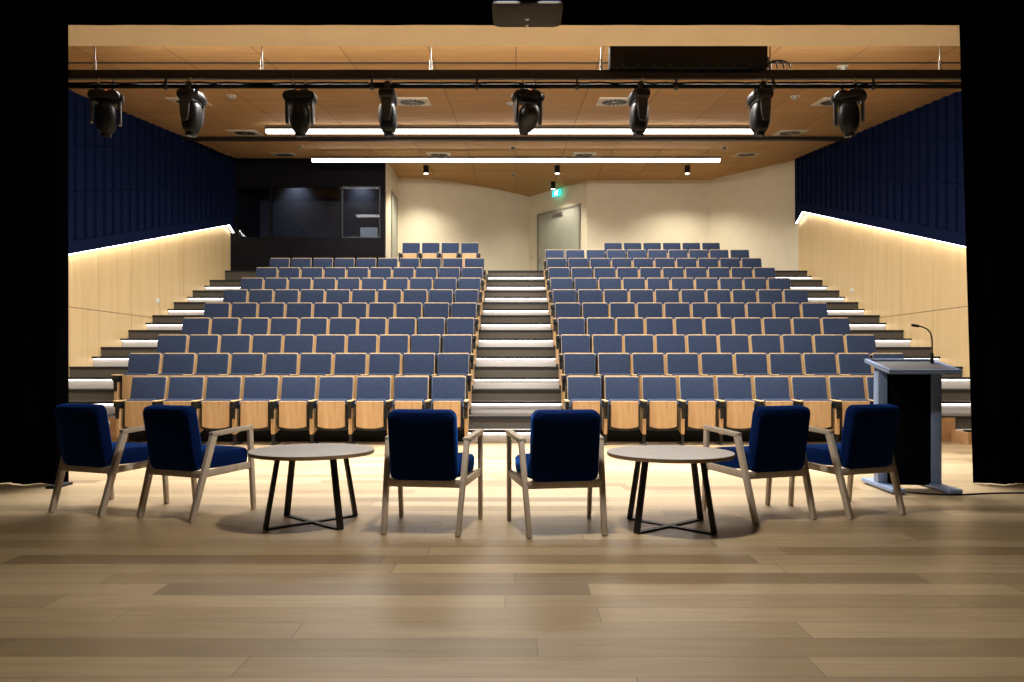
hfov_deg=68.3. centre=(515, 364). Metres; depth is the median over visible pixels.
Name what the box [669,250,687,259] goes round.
cushion
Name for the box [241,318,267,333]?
cushion
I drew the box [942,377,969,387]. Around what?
stair step
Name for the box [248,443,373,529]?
coffee table
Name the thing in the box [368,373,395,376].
seat cushion
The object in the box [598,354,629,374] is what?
cushion
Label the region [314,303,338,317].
cushion
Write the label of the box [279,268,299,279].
cushion
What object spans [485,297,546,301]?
stair step
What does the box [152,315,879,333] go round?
floor
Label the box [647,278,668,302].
seat
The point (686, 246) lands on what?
cushion
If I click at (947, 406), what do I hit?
stair step
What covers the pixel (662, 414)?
seat cushion
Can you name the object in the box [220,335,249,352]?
cushion
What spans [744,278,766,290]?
cushion
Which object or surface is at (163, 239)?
light
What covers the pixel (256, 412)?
seat cushion
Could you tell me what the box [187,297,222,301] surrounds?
stair step
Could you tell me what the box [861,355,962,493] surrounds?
lectern
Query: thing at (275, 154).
ceiling vent
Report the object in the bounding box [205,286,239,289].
stair step
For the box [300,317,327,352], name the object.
seat
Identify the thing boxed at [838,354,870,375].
cushion
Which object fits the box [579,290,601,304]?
cushion
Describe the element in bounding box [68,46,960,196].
ceiling
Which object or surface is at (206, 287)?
light
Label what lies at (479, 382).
stair step
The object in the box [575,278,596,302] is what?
seat
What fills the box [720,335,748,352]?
cushion
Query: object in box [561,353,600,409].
seat
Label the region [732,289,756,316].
seat
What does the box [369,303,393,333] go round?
seat
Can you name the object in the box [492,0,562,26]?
projector
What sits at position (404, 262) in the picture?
cushion
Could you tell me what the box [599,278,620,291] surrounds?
cushion
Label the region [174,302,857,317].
floor
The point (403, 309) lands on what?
cushion
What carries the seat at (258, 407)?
on the floor at (933, 591)
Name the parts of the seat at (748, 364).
backrest, seat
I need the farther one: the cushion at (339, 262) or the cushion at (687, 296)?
the cushion at (339, 262)
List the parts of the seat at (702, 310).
seat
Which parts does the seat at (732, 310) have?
seat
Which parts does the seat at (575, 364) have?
panel, backrest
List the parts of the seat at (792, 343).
backrest, seat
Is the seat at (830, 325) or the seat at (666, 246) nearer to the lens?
the seat at (830, 325)
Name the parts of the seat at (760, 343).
backrest, seat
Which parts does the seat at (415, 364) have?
seat, backrest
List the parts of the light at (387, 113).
yoke arm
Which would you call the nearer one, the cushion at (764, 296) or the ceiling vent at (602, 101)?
the ceiling vent at (602, 101)
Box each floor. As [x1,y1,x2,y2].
[0,441,1023,681]
[69,367,962,387]
[69,388,970,401]
[101,347,930,366]
[107,413,970,428]
[128,330,903,350]
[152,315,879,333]
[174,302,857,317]
[193,290,838,301]
[209,280,822,289]
[225,270,806,279]
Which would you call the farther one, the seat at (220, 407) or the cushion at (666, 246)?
the cushion at (666, 246)
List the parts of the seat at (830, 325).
backrest, seat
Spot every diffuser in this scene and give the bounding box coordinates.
[266,129,753,133]
[312,158,719,161]
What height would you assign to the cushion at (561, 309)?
0.444 m
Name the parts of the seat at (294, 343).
seat, backrest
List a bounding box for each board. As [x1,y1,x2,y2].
[129,418,464,440]
[600,419,842,440]
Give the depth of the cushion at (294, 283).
16.48 m
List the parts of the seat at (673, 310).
seat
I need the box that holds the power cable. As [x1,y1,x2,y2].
[905,491,1023,494]
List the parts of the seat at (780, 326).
backrest, seat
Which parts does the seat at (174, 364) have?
seat, backrest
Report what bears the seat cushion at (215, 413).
on the seat at (220, 407)
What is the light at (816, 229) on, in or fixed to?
attached to the wall at (880, 212)
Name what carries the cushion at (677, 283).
on the seat at (676, 283)
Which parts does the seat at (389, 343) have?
backrest, seat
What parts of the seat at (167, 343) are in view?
seat, backrest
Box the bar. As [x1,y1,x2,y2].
[68,46,960,89]
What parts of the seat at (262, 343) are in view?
seat, backrest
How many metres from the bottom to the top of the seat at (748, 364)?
0.946 m
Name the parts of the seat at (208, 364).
seat, backrest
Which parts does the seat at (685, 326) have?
seat, backrest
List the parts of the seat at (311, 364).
seat, backrest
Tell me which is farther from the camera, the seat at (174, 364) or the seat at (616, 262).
the seat at (616, 262)
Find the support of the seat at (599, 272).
on the floor at (177, 305)
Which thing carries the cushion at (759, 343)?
on the seat at (760, 343)
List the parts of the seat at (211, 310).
seat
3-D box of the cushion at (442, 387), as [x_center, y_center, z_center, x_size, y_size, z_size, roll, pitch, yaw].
[-0.950,0.392,10.642,0.470,0.444,0.143,0,0,0]
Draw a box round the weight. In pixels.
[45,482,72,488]
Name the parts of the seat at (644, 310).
seat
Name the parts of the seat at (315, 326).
seat, backrest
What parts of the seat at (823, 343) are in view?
backrest, seat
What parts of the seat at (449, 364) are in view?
backrest, panel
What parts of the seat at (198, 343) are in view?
seat, backrest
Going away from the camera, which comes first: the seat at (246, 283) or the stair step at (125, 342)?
the stair step at (125, 342)
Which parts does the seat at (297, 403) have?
seat, backrest, panel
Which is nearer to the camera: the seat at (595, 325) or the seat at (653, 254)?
the seat at (595, 325)
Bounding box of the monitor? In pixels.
[360,227,377,236]
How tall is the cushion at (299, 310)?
0.444 m
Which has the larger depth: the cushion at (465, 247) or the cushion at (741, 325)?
the cushion at (465, 247)
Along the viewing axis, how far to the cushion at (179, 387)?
10.63 m
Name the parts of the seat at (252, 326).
seat, backrest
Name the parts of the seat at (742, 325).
backrest, seat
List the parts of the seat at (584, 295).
backrest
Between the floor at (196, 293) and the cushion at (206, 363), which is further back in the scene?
the floor at (196, 293)
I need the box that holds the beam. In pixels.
[68,62,959,63]
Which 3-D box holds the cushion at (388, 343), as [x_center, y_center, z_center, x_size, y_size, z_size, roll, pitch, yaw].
[-2.040,-0.276,12.592,0.470,0.444,0.143,0,0,0]
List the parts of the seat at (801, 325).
backrest, seat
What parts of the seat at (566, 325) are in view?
panel, backrest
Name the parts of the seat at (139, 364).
panel, seat, backrest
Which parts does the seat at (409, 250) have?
seat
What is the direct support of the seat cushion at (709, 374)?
on the seat at (712, 364)
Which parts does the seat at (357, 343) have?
backrest, seat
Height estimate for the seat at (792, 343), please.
0.946 m
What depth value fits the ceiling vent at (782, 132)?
16.37 m
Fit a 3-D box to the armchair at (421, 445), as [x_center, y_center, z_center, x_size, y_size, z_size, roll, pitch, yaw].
[-0.578,0.696,5.141,0.641,0.818,0.600,0,0,8]
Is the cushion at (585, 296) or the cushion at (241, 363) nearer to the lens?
the cushion at (241, 363)
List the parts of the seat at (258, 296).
backrest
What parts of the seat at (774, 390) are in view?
backrest, seat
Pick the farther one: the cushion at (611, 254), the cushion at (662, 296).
the cushion at (611, 254)
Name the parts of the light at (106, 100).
yoke arm, yoke arm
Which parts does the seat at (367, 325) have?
backrest, seat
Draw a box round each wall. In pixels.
[68,89,259,366]
[231,158,379,269]
[386,162,397,257]
[398,178,528,273]
[529,180,586,269]
[587,180,707,249]
[708,160,798,269]
[795,91,969,376]
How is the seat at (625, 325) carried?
on the floor at (73, 371)
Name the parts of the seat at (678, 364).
backrest, seat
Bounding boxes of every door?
[391,191,397,257]
[537,203,580,269]
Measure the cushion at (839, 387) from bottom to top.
0.444 m
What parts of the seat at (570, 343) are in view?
panel, backrest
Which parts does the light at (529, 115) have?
yoke arm, yoke arm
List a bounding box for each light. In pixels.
[69,225,233,254]
[69,379,111,379]
[87,78,123,136]
[122,340,157,340]
[176,77,206,137]
[188,298,222,298]
[206,287,239,287]
[282,79,316,137]
[378,78,397,137]
[423,165,428,173]
[474,379,557,379]
[480,340,551,340]
[486,298,545,298]
[487,287,544,287]
[489,277,542,277]
[511,78,544,135]
[551,181,554,189]
[555,165,559,173]
[628,78,649,137]
[685,165,689,173]
[747,78,773,137]
[776,277,810,277]
[791,287,825,287]
[796,212,964,246]
[808,298,843,298]
[831,78,866,137]
[875,340,909,340]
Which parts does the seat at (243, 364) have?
seat, backrest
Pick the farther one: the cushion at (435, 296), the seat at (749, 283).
the seat at (749, 283)
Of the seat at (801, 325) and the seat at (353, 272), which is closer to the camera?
the seat at (801, 325)
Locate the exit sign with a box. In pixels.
[552,187,560,196]
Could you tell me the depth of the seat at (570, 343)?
12.57 m
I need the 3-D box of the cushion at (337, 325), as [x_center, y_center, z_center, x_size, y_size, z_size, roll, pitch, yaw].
[-3.115,-0.622,13.567,0.470,0.444,0.143,0,0,0]
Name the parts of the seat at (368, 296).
backrest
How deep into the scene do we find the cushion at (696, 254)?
19.41 m
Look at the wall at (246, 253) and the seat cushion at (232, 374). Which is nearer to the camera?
the seat cushion at (232, 374)
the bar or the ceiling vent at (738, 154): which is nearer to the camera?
the bar
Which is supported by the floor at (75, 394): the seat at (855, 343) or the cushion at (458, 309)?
the seat at (855, 343)
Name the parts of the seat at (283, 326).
seat, backrest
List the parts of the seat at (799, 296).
backrest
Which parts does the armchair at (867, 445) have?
leg, armrest, seat, rail, leg, leg, rail, backrest, leg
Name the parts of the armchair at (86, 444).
leg, backrest, rail, leg, leg, rail, seat, armrest, leg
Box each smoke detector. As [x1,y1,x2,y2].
[226,94,235,99]
[790,95,799,99]
[837,64,848,69]
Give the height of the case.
0.307 m
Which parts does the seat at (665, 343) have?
seat, backrest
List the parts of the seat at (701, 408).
backrest, seat, panel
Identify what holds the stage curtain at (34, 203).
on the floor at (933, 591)
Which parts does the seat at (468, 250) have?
seat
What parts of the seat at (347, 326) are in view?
backrest, seat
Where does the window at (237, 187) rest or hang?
in the wall at (246, 253)
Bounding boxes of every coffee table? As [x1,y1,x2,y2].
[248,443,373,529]
[607,445,734,534]
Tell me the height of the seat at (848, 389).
0.946 m
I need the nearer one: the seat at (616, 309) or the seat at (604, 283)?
the seat at (616, 309)
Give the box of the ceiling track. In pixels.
[183,137,849,140]
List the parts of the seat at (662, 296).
seat, backrest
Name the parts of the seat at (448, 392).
seat, backrest, panel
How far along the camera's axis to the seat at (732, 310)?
14.53 m
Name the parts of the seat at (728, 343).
backrest, seat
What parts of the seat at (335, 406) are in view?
seat, backrest, panel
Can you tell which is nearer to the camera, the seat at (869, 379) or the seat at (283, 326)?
the seat at (869, 379)
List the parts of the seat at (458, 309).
panel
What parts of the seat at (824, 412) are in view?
backrest, seat, panel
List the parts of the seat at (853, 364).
backrest, seat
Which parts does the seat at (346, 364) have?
seat, backrest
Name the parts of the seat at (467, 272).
backrest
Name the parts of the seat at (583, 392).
backrest, seat, panel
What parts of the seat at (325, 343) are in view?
backrest, seat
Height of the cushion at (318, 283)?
0.444 m
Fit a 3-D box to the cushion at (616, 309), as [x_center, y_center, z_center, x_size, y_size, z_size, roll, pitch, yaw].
[2.055,-0.973,14.542,0.470,0.444,0.143,0,0,0]
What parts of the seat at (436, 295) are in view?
backrest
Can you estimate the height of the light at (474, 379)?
0.010 m
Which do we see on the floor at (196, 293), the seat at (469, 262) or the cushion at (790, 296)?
the seat at (469, 262)
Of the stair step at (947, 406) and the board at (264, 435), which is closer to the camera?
the board at (264, 435)
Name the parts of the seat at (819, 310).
seat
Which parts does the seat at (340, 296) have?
backrest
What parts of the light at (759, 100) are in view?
yoke arm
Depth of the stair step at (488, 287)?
18.43 m
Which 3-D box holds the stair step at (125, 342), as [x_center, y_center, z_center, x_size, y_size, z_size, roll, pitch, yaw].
[-6.825,-0.417,14.658,1.550,0.186,0.305,0,0,0]
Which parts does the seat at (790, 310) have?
seat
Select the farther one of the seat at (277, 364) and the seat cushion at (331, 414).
the seat at (277, 364)
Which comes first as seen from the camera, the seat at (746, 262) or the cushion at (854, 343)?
the cushion at (854, 343)
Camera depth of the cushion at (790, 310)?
14.53 m
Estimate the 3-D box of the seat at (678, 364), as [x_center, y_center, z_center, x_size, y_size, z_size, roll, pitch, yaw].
[2.596,0.284,11.475,0.530,0.946,0.471,0,0,0]
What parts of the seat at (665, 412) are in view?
backrest, seat, panel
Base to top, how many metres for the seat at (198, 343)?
0.946 m
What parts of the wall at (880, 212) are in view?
acoustic panel, timber panel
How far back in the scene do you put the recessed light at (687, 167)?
20.94 m
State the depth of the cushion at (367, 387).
10.63 m
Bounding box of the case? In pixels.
[608,46,790,69]
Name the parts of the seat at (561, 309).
panel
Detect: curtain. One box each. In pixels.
[0,0,68,484]
[68,0,958,24]
[959,0,1023,484]
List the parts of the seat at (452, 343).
backrest, panel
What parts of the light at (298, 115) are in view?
yoke arm, yoke arm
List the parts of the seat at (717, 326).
backrest, seat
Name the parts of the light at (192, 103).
yoke arm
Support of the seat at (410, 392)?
on the floor at (933, 591)
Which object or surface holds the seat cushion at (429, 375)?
on the seat at (415, 364)
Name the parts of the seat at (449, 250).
seat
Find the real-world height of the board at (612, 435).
0.345 m
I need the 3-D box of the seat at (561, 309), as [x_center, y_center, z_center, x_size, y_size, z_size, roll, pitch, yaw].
[0.995,-0.737,14.400,0.582,0.946,0.471,0,0,0]
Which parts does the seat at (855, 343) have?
backrest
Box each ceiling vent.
[165,98,212,105]
[226,130,263,135]
[270,153,298,156]
[397,98,430,105]
[426,153,450,155]
[572,153,596,155]
[596,98,628,105]
[732,153,760,156]
[772,130,808,135]
[810,98,832,105]
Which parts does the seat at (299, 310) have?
seat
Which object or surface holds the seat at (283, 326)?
on the floor at (73, 371)
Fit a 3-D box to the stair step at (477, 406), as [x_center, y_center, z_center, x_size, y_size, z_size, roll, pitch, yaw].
[0.000,0.651,11.717,1.440,0.186,0.305,0,0,0]
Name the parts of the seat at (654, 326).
seat, backrest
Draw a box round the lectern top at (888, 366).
[864,359,961,373]
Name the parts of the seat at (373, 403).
seat, backrest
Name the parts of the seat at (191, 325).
seat, backrest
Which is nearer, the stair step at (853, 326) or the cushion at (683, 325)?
the cushion at (683, 325)
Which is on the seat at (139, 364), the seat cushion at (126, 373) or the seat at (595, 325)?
the seat cushion at (126, 373)
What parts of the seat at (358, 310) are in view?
seat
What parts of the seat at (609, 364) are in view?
backrest, seat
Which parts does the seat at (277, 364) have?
seat, backrest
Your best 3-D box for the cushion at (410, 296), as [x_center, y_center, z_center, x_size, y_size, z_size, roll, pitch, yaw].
[-2.075,-1.325,15.517,0.470,0.444,0.143,0,0,0]
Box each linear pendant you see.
[265,126,753,133]
[311,156,720,161]
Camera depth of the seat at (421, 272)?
17.46 m
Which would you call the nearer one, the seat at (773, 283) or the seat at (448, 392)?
the seat at (448, 392)
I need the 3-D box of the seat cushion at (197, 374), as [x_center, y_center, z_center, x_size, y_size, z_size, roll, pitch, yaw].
[-4.675,0.342,11.438,0.440,0.432,0.095,0,0,0]
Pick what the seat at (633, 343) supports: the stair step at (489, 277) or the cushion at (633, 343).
the cushion at (633, 343)
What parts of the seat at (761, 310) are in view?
seat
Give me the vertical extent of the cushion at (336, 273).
0.444 m
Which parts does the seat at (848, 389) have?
backrest, seat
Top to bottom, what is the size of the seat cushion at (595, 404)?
0.432 m
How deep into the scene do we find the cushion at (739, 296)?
15.51 m
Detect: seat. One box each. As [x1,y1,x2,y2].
[111,353,161,415]
[113,376,167,441]
[156,334,187,373]
[157,353,195,398]
[162,376,205,443]
[181,317,209,352]
[188,334,218,373]
[192,353,229,398]
[201,376,243,444]
[204,303,229,333]
[211,317,239,352]
[220,334,250,373]
[223,289,247,316]
[228,353,263,398]
[231,303,257,333]
[239,376,280,444]
[240,278,262,302]
[241,317,268,352]
[249,289,272,316]
[252,334,282,375]
[256,267,276,288]
[259,303,284,333]
[263,353,297,398]
[264,278,287,302]
[269,258,289,277]
[270,317,297,352]
[274,289,298,316]
[278,376,318,443]
[279,267,299,288]
[284,334,313,375]
[286,303,311,333]
[289,278,311,302]
[291,258,311,277]
[298,353,333,398]
[300,289,324,316]
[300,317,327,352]
[301,267,322,288]
[313,258,332,277]
[313,278,335,302]
[314,303,339,333]
[316,334,345,375]
[316,376,355,443]
[324,267,345,288]
[326,289,349,316]
[329,317,356,352]
[333,353,368,398]
[335,258,354,277]
[337,278,359,302]
[341,303,366,333]
[347,267,368,288]
[347,334,376,375]
[352,289,375,316]
[355,376,393,433]
[356,258,375,277]
[359,317,385,352]
[362,278,383,302]
[368,353,402,398]
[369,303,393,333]
[370,267,390,288]
[378,258,397,277]
[378,289,401,316]
[379,334,408,375]
[386,278,407,302]
[388,317,415,352]
[393,267,413,288]
[393,376,431,409]
[396,303,421,333]
[398,243,421,266]
[400,258,419,277]
[403,289,426,316]
[403,353,437,398]
[410,278,431,302]
[411,334,439,375]
[416,267,436,288]
[418,317,444,352]
[421,258,440,277]
[422,243,440,257]
[424,303,448,333]
[429,289,452,316]
[431,376,468,435]
[434,278,456,302]
[438,353,471,414]
[439,267,459,288]
[441,243,460,266]
[443,258,462,277]
[443,334,474,388]
[447,317,476,366]
[451,303,478,346]
[455,289,480,329]
[459,278,482,318]
[461,243,480,266]
[462,267,484,301]
[465,258,485,293]
[543,250,566,279]
[545,258,569,289]
[546,267,572,301]
[548,278,571,314]
[550,289,575,329]
[553,303,584,346]
[555,317,584,366]
[558,334,589,388]
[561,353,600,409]
[564,376,607,444]
[566,250,583,266]
[568,258,587,277]
[571,267,591,288]
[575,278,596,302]
[578,289,601,316]
[582,303,607,333]
[586,250,604,266]
[587,317,613,352]
[590,258,609,277]
[593,334,621,375]
[594,267,614,288]
[598,353,636,398]
[599,278,620,302]
[604,243,621,257]
[604,289,627,316]
[604,376,646,444]
[607,250,625,266]
[610,303,634,333]
[612,258,630,277]
[616,317,643,352]
[617,267,637,288]
[623,243,641,257]
[623,278,644,302]
[624,334,653,375]
[627,250,645,266]
[629,289,652,316]
[632,353,671,398]
[633,258,652,277]
[637,303,662,333]
[640,267,660,288]
[642,376,685,444]
[643,243,660,257]
[646,317,672,352]
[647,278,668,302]
[648,250,666,266]
[655,258,674,277]
[655,289,678,316]
[656,334,684,375]
[662,267,683,288]
[663,243,680,257]
[664,303,689,333]
[666,353,707,398]
[668,250,687,266]
[671,278,693,302]
[675,317,702,352]
[676,258,696,277]
[679,376,724,444]
[681,289,704,316]
[682,243,699,257]
[685,267,706,288]
[687,334,716,375]
[689,250,707,266]
[692,303,717,333]
[695,278,717,302]
[698,258,717,277]
[701,353,743,398]
[702,243,719,257]
[704,317,731,352]
[706,289,730,316]
[708,267,729,288]
[709,250,728,266]
[716,376,763,430]
[719,278,741,302]
[719,303,744,333]
[719,334,748,375]
[720,258,739,277]
[730,250,748,266]
[731,267,752,288]
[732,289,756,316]
[734,317,761,352]
[735,353,778,398]
[741,258,761,277]
[744,278,766,302]
[747,303,772,333]
[750,334,780,375]
[754,267,775,288]
[754,376,802,405]
[758,289,782,316]
[763,317,790,352]
[768,278,790,302]
[769,353,814,398]
[774,303,799,333]
[782,334,812,373]
[783,289,807,316]
[791,376,841,442]
[792,317,820,352]
[801,303,827,333]
[803,353,849,398]
[814,334,844,373]
[822,317,850,352]
[828,376,873,429]
[837,353,873,398]
[845,334,876,373]
[865,376,873,399]
[871,353,903,372]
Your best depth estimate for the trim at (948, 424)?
10.86 m
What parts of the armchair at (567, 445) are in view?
leg, armrest, rail, seat, leg, rail, backrest, leg, leg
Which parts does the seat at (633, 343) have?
seat, backrest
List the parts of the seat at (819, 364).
backrest, seat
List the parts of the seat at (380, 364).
seat, backrest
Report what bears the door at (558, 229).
in the wall at (573, 194)
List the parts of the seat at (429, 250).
seat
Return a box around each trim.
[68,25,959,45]
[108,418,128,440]
[380,162,385,257]
[942,418,954,440]
[951,430,971,443]
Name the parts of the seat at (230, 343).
seat, backrest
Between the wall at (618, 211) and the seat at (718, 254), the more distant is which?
the wall at (618, 211)
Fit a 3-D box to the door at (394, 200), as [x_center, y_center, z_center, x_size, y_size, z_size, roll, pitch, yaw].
[-3.485,-3.670,21.625,0.030,2.420,1.010,0,0,0]
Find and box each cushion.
[123,373,149,374]
[126,399,155,400]
[127,354,159,375]
[130,377,165,399]
[156,335,186,352]
[158,373,184,374]
[162,354,194,375]
[164,399,194,400]
[168,377,203,399]
[181,318,209,333]
[188,335,217,352]
[192,373,219,375]
[196,354,228,375]
[201,399,232,429]
[204,303,229,317]
[205,377,240,399]
[211,318,238,333]
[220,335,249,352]
[223,290,246,303]
[228,373,254,375]
[231,303,256,317]
[231,354,262,375]
[240,278,262,290]
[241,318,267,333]
[241,399,270,429]
[243,377,278,399]
[249,290,272,303]
[252,335,281,352]
[256,268,276,279]
[259,303,283,317]
[263,373,289,375]
[264,278,286,290]
[265,354,296,373]
[269,258,288,269]
[270,318,297,333]
[274,290,297,303]
[278,399,309,429]
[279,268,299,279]
[281,377,315,399]
[284,335,312,352]
[286,303,311,317]
[289,278,310,290]
[291,258,310,269]
[298,373,324,375]
[300,290,323,303]
[300,318,326,333]
[300,354,331,373]
[301,268,322,279]
[313,258,332,269]
[313,278,334,290]
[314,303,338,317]
[316,335,344,352]
[316,399,347,429]
[319,377,352,399]
[324,268,344,279]
[326,290,349,303]
[329,318,355,333]
[333,373,360,375]
[334,354,365,373]
[335,258,353,269]
[337,278,359,290]
[341,303,366,317]
[347,268,367,279]
[347,335,376,352]
[352,290,374,303]
[355,399,386,429]
[356,258,375,269]
[356,377,390,399]
[359,318,385,333]
[362,278,383,290]
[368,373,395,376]
[369,303,393,317]
[369,354,399,373]
[370,268,390,279]
[378,258,397,269]
[378,290,400,303]
[379,335,407,352]
[386,278,407,290]
[388,318,414,334]
[393,268,413,279]
[393,399,424,408]
[394,377,427,399]
[396,303,420,317]
[400,258,418,269]
[402,243,419,252]
[403,290,426,303]
[403,354,434,374]
[403,373,431,398]
[410,278,431,291]
[411,335,439,353]
[416,268,436,279]
[418,318,444,342]
[421,258,440,269]
[422,243,439,252]
[424,303,448,318]
[429,290,451,304]
[431,399,462,429]
[432,377,465,408]
[434,278,455,291]
[438,354,468,382]
[438,373,466,398]
[441,243,458,253]
[443,335,471,361]
[447,318,473,342]
[452,303,475,319]
[455,290,477,310]
[459,278,479,297]
[461,243,478,253]
[462,268,481,286]
[465,258,483,275]
[545,250,563,261]
[547,258,565,275]
[549,268,568,286]
[551,278,571,297]
[553,290,575,310]
[555,303,579,325]
[558,318,584,342]
[561,335,589,361]
[564,354,594,382]
[566,250,583,260]
[566,373,594,398]
[568,377,600,408]
[570,399,601,426]
[572,268,591,279]
[575,278,596,291]
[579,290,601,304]
[587,250,604,260]
[587,318,613,334]
[590,258,609,269]
[593,335,621,354]
[594,268,614,280]
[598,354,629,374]
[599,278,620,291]
[601,373,629,398]
[604,243,621,252]
[604,290,627,303]
[605,377,638,399]
[607,250,625,260]
[608,399,639,429]
[610,303,634,317]
[612,258,630,269]
[617,268,637,279]
[617,318,643,334]
[623,278,644,290]
[624,243,641,252]
[625,335,653,352]
[628,250,645,259]
[630,290,652,303]
[633,354,663,373]
[634,258,652,269]
[637,373,664,376]
[638,303,662,317]
[640,268,660,279]
[642,377,676,399]
[643,243,660,252]
[646,318,672,333]
[646,399,677,429]
[647,278,668,290]
[648,250,666,259]
[655,258,674,269]
[656,290,678,303]
[656,335,684,352]
[663,243,680,252]
[663,268,683,279]
[665,303,689,317]
[667,354,698,373]
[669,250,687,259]
[672,278,693,290]
[672,373,699,375]
[676,318,702,333]
[677,258,696,269]
[680,377,714,399]
[681,290,704,303]
[683,243,699,252]
[685,399,716,429]
[686,268,706,279]
[688,335,716,352]
[689,250,707,259]
[692,303,717,317]
[696,278,717,290]
[698,258,717,269]
[701,354,732,373]
[702,243,719,252]
[705,318,731,333]
[707,290,730,303]
[708,373,734,375]
[709,268,729,279]
[710,250,728,259]
[717,377,751,399]
[720,258,739,269]
[720,278,741,290]
[720,303,744,317]
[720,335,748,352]
[723,399,754,428]
[730,250,748,259]
[731,268,752,279]
[733,290,756,303]
[734,318,761,333]
[736,354,767,373]
[742,258,761,269]
[743,373,769,375]
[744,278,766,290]
[747,303,772,317]
[751,335,780,352]
[754,268,775,279]
[755,377,789,399]
[758,290,782,303]
[762,399,792,402]
[764,318,790,333]
[768,278,790,290]
[770,354,801,375]
[775,303,799,317]
[778,373,804,375]
[783,335,812,352]
[784,290,807,303]
[792,377,827,399]
[793,318,820,333]
[800,399,831,429]
[802,303,827,317]
[804,354,836,375]
[813,373,840,375]
[814,335,844,352]
[822,318,850,333]
[829,377,864,399]
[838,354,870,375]
[839,399,868,429]
[846,335,876,352]
[848,373,873,374]
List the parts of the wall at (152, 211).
timber panel, acoustic panel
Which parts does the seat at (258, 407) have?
seat, backrest, panel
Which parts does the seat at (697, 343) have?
seat, backrest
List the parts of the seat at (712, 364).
backrest, seat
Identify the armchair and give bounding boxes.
[48,403,168,516]
[136,405,255,522]
[381,409,483,536]
[506,409,607,538]
[702,405,816,524]
[788,404,905,518]
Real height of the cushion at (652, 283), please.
0.444 m
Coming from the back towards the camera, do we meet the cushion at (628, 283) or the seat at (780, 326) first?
the cushion at (628, 283)
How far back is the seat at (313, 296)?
15.51 m
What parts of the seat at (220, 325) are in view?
seat, backrest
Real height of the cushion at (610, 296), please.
0.444 m
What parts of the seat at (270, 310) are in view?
seat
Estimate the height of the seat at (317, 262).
0.946 m
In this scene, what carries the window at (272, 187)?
in the wall at (246, 253)
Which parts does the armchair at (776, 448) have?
leg, armrest, rail, seat, leg, leg, rail, backrest, leg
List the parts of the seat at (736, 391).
backrest, seat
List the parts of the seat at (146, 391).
panel, seat, backrest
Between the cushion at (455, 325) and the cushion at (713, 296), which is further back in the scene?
the cushion at (713, 296)
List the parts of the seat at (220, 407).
seat, backrest, panel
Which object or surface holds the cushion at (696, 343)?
on the seat at (697, 343)
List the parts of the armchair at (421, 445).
leg, leg, backrest, rail, leg, seat, rail, armrest, leg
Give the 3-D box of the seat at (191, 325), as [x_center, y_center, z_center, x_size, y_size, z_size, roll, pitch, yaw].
[-5.765,-0.386,13.425,0.582,0.946,0.471,0,0,0]
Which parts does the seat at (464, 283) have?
panel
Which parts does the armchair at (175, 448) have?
leg, backrest, rail, leg, leg, seat, rail, armrest, leg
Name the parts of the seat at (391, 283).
seat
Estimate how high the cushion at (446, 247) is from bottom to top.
0.444 m
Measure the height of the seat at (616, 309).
0.946 m
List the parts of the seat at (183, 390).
seat, backrest, panel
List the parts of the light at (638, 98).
yoke arm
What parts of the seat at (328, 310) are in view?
seat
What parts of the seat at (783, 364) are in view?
backrest, seat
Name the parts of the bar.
hanger rod, hanger rod, hanger rod, rail, hanger rod, hanger rod, hanger rod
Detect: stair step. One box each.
[69,377,112,387]
[69,401,114,412]
[92,356,128,366]
[120,338,157,346]
[145,323,182,329]
[168,309,203,314]
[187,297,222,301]
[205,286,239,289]
[469,429,530,442]
[471,401,561,412]
[473,377,558,387]
[476,356,555,366]
[479,338,552,346]
[481,323,550,329]
[483,309,548,314]
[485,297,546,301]
[486,286,544,289]
[488,276,543,279]
[775,276,811,279]
[791,286,826,289]
[808,297,844,301]
[827,309,863,314]
[849,323,886,329]
[875,338,911,346]
[904,356,939,360]
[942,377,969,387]
[942,401,970,412]
[955,429,970,432]
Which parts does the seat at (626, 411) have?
backrest, seat, panel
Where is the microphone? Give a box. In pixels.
[911,324,933,362]
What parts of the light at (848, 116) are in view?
yoke arm, yoke arm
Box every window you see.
[236,186,270,237]
[260,188,378,236]
[271,186,341,237]
[342,186,379,237]
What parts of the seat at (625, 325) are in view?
seat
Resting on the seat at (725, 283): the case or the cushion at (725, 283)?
the cushion at (725, 283)
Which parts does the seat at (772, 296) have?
backrest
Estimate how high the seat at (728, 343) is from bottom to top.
0.946 m
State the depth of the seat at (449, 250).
20.36 m
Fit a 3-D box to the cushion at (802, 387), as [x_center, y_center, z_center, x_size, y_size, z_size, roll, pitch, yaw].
[4.145,0.392,10.642,0.470,0.444,0.143,0,0,0]
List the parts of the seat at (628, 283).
seat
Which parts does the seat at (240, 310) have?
seat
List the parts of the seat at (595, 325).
backrest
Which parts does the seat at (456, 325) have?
backrest, panel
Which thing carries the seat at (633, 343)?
on the floor at (75, 394)
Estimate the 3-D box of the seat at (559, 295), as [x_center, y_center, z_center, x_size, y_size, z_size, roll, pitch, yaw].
[0.995,-1.090,15.375,0.582,0.946,0.471,0,0,0]
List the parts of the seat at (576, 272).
backrest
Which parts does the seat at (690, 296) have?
backrest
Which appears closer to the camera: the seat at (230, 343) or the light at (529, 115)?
the light at (529, 115)
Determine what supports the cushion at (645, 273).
on the seat at (645, 272)
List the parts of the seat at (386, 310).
seat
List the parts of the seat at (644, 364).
backrest, seat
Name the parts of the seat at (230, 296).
backrest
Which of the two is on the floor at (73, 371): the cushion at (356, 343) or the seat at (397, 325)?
the seat at (397, 325)
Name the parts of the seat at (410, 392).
seat, backrest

